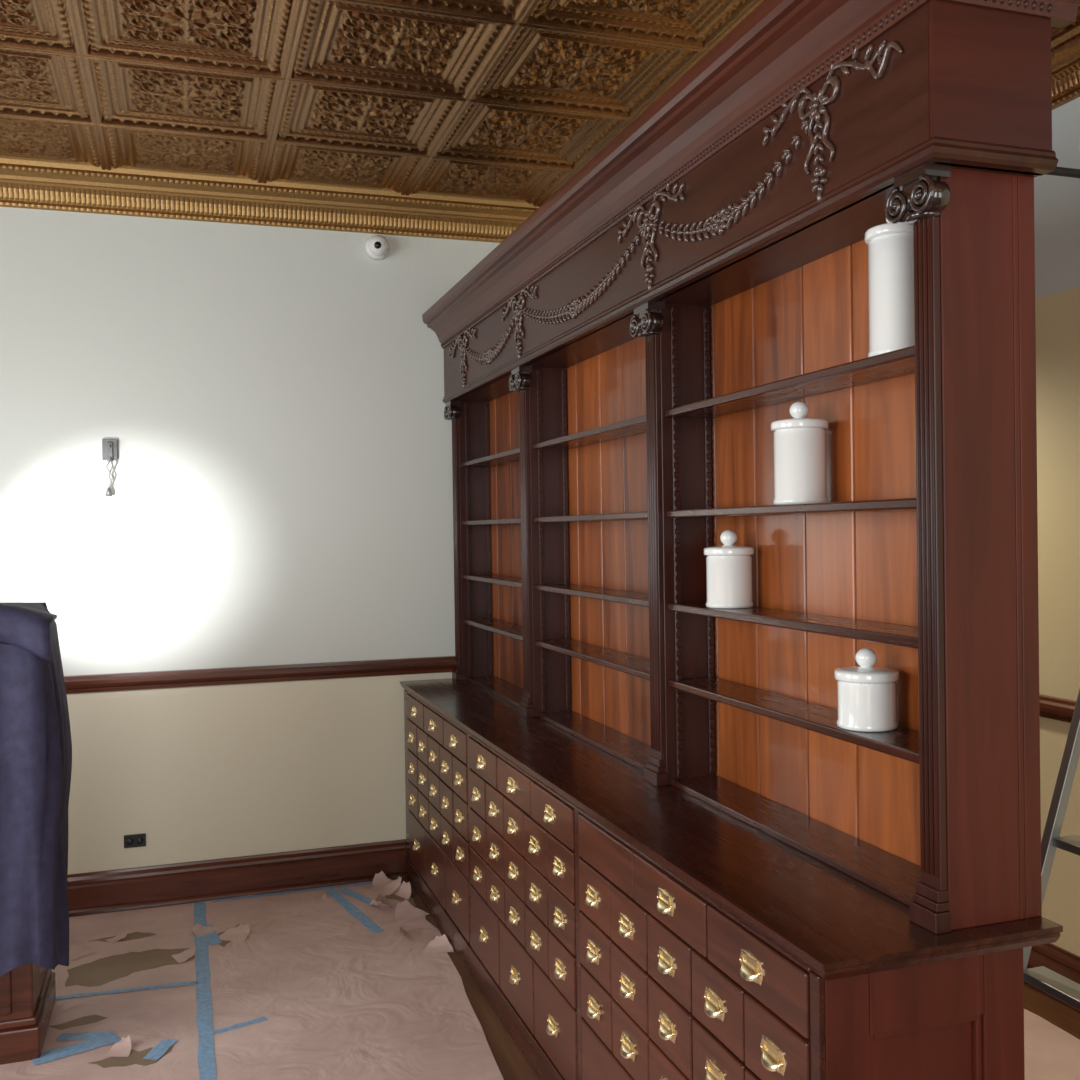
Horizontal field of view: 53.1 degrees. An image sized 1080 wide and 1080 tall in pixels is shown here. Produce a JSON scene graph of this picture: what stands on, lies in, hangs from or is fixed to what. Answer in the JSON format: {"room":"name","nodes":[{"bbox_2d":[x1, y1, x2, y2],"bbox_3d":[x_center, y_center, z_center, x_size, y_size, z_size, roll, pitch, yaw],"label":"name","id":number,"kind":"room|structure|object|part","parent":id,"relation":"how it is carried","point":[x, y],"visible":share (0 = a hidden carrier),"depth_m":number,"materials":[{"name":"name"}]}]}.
{"room":"old pharmacy shop","nodes":[
{"label":"old pharmacy shop","id":0,"kind":"room"},
{"bbox_2d":[0,207,499,874],"bbox_3d":[-1.781,-0.047,4.729,6.200,3.270,0.100,-1,1,-18],"label":"wall","id":1,"kind":"structure","parent":0,"point":[271,398],"depth_m":4.80,"materials":[{"name":"paint"}]},
{"bbox_2d":[102,439,117,495],"bbox_3d":[-1.843,-0.311,4.627,0.060,0.245,0.054,-1,1,-18],"label":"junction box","id":2,"kind":"object","parent":1,"relation":"attached to","point":[109,446],"visible":1,"depth_m":4.62,"materials":[{"name":"metal"}]},
{"bbox_2d":[124,833,145,847],"bbox_3d":[-1.757,1.305,4.684,0.090,0.056,0.013,-1,1,-18],"label":"electrical outlet","id":3,"kind":"object","parent":1,"relation":"attached to","point":[135,840],"visible":1,"depth_m":4.68,"materials":[{"name":"black plastic"}]},
{"bbox_2d":[67,839,406,915],"bbox_3d":[-2.602,1.520,4.389,4.175,0.166,0.042,-1,1,-18],"label":"baseboard","id":4,"kind":"structure","parent":1,"relation":"attached to","point":[194,881],"depth_m":4.79,"materials":[{"name":"brown wood"}]},
{"bbox_2d":[64,656,455,693],"bbox_3d":[-2.415,0.625,4.452,4.600,0.077,0.034,-1,1,-18],"label":"trim","id":5,"kind":"structure","parent":1,"relation":"attached to","point":[422,665],"depth_m":4.82,"materials":[{"name":"brown wood"}]},
{"bbox_2d":[0,155,538,242],"bbox_3d":[-1.770,-1.496,4.620,6.000,0.190,0.104,-1,1,-18],"label":"trim","id":6,"kind":"structure","parent":1,"relation":"attached to","point":[25,182],"depth_m":4.78,"materials":[{"name":"gold metal"}]},
{"bbox_2d":[364,235,389,260],"bbox_3d":[-0.742,-1.355,4.968,0.116,0.116,0.096,-1,1,-18],"label":"security camera","id":7,"kind":"object","parent":1,"relation":"attached to","point":[377,247],"visible":1,"depth_m":4.95,"materials":[{"name":"white plastic"}]},
{"bbox_2d":[69,877,1079,1079],"bbox_3d":[-0.559,1.653,1.138,6.200,0.100,7.700,-1,1,-18],"label":"floor","id":8,"kind":"structure","parent":0,"point":[511,1062],"depth_m":3.53,"materials":[{"name":"brown wood"}]},
{"bbox_2d":[0,871,1079,1079],"bbox_3d":[-0.758,1.558,2.888,4.938,0.062,3.958,-1,1,-18],"label":"papers","id":9,"kind":"object","parent":8,"relation":"on","point":[340,999],"visible":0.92,"depth_m":3.72,"materials":[{"name":"beige paper"}]},
{"bbox_2d":[0,602,71,1064],"bbox_3d":[-2.125,0.899,3.345,1.224,1.414,0.644,-1,1,-18],"label":"cabinet","id":10,"kind":"object","parent":9,"relation":"on","point":[36,742],"visible":1,"depth_m":3.29,"materials":[{"name":"blue fabric"}]},
{"bbox_2d":[32,881,383,1079],"bbox_3d":[-1.178,1.585,3.538,1.125,0.001,2.871,-1,1,0],"label":"tape","id":11,"kind":"object","parent":9,"relation":"on","point":[206,1060],"visible":0.97,"depth_m":3.68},
{"bbox_2d":[1023,689,1079,1009],"bbox_3d":[1.474,0.729,2.378,1.074,1.654,0.480,-1,1,-18],"label":"step ladder","id":12,"kind":"object","parent":9,"relation":"on","point":[1054,984],"visible":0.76,"depth_m":2.49,"materials":[{"name":"silver metal"}]},
{"bbox_2d":[400,0,1079,1079],"bbox_3d":[0.130,0.260,3.411,0.530,2.624,3.618,-1,1,-19],"label":"tall cabinet","id":13,"kind":"object","parent":8,"relation":"on","point":[642,821],"visible":0.98,"depth_m":2.40,"materials":[{"name":"brown wood"}]},
{"bbox_2d":[704,530,753,608],"bbox_3d":[0.478,0.072,2.730,0.126,0.195,0.126,-1,1,-18],"label":"ceramic jar","id":14,"kind":"object","parent":13,"relation":"in","point":[728,565],"visible":1,"depth_m":2.68,"materials":[{"name":"white ceramic"}]},
{"bbox_2d":[400,678,1062,980],"bbox_3d":[0.124,0.681,3.451,0.477,0.037,3.503,-1,1,-18],"label":"countertop","id":15,"kind":"structure","parent":13,"relation":"on","point":[835,924],"depth_m":2.25,"materials":[{"name":"brown wood"}]},
{"bbox_3d":[0.201,-0.976,3.424,0.390,0.154,3.600,-1,1,-18],"label":"cornice","id":16,"kind":"part","parent":13,"relation":"part of","materials":[{"name":"brown wood"}]},
{"bbox_2d":[770,401,828,504],"bbox_3d":[0.580,-0.194,2.409,0.126,0.230,0.126,-1,1,-18],"label":"ceramic jar","id":17,"kind":"object","parent":13,"relation":"in","point":[799,442],"visible":0.98,"depth_m":2.36,"materials":[{"name":"white ceramic"}]},
{"bbox_2d":[834,648,898,731],"bbox_3d":[0.662,0.299,2.188,0.126,0.160,0.126,-1,1,-18],"label":"ceramic jar","id":18,"kind":"object","parent":13,"relation":"in","point":[866,691],"visible":1,"depth_m":2.14,"materials":[{"name":"white ceramic"}]},
{"bbox_2d":[865,218,914,356],"bbox_3d":[0.686,-0.494,2.072,0.120,0.288,0.120,-1,1,-18],"label":"ceramic jar","id":19,"kind":"object","parent":13,"relation":"on","point":[890,246],"visible":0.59,"depth_m":2.03,"materials":[{"name":"white ceramic"}]},
{"bbox_2d":[1034,97,1079,956],"bbox_3d":[2.310,-0.083,2.084,0.100,3.270,7.500,-1,1,-18],"label":"wall","id":20,"kind":"structure","parent":0,"point":[1056,198],"depth_m":3.62,"materials":[{"name":"paint"}]},
{"bbox_2d":[1024,943,1079,1013],"bbox_3d":[2.266,1.470,2.075,0.042,0.166,7.500,-1,1,-18],"label":"baseboard","id":21,"kind":"structure","parent":20,"relation":"attached to","point":[1065,963],"depth_m":3.65,"materials":[{"name":"brown wood"}]},
{"bbox_2d":[1039,694,1075,722],"bbox_3d":[2.256,0.578,2.068,0.034,0.077,7.500,-1,1,-18],"label":"trim","id":22,"kind":"structure","parent":20,"relation":"attached to","point":[1055,708],"depth_m":3.62,"materials":[{"name":"brown wood"}]},
{"bbox_2d":[1045,166,1079,177],"bbox_3d":[1.302,-0.939,2.746,1.363,0.060,0.060,-1,1,-18],"label":"rod","id":23,"kind":"object","parent":20,"relation":"attached to","point":[1059,171],"visible":0.2,"depth_m":2.75,"materials":[{"name":"grey metal"}]},
{"bbox_2d":[1051,22,1079,109],"bbox_3d":[1.658,-1.538,3.647,0.104,0.190,3.890,-1,1,-18],"label":"trim","id":24,"kind":"structure","parent":20,"relation":"attached to","point":[1065,47],"depth_m":3.50,"materials":[{"name":"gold metal"}]},
{"bbox_3d":[-0.607,-1.622,1.109,6.200,0.088,7.700,-1,1,-18],"label":"ceiling","id":25,"kind":"structure","parent":0,"visible":0},
{"bbox_2d":[0,0,1079,206],"bbox_3d":[-0.177,-1.579,2.611,4.459,0.030,4.880,-1,1,-18],"label":"ceiling tiles","id":26,"kind":"structure","parent":25,"relation":"attached to","point":[508,99],"depth_m":3.74,"materials":[{"name":"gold metal"}]}
]}

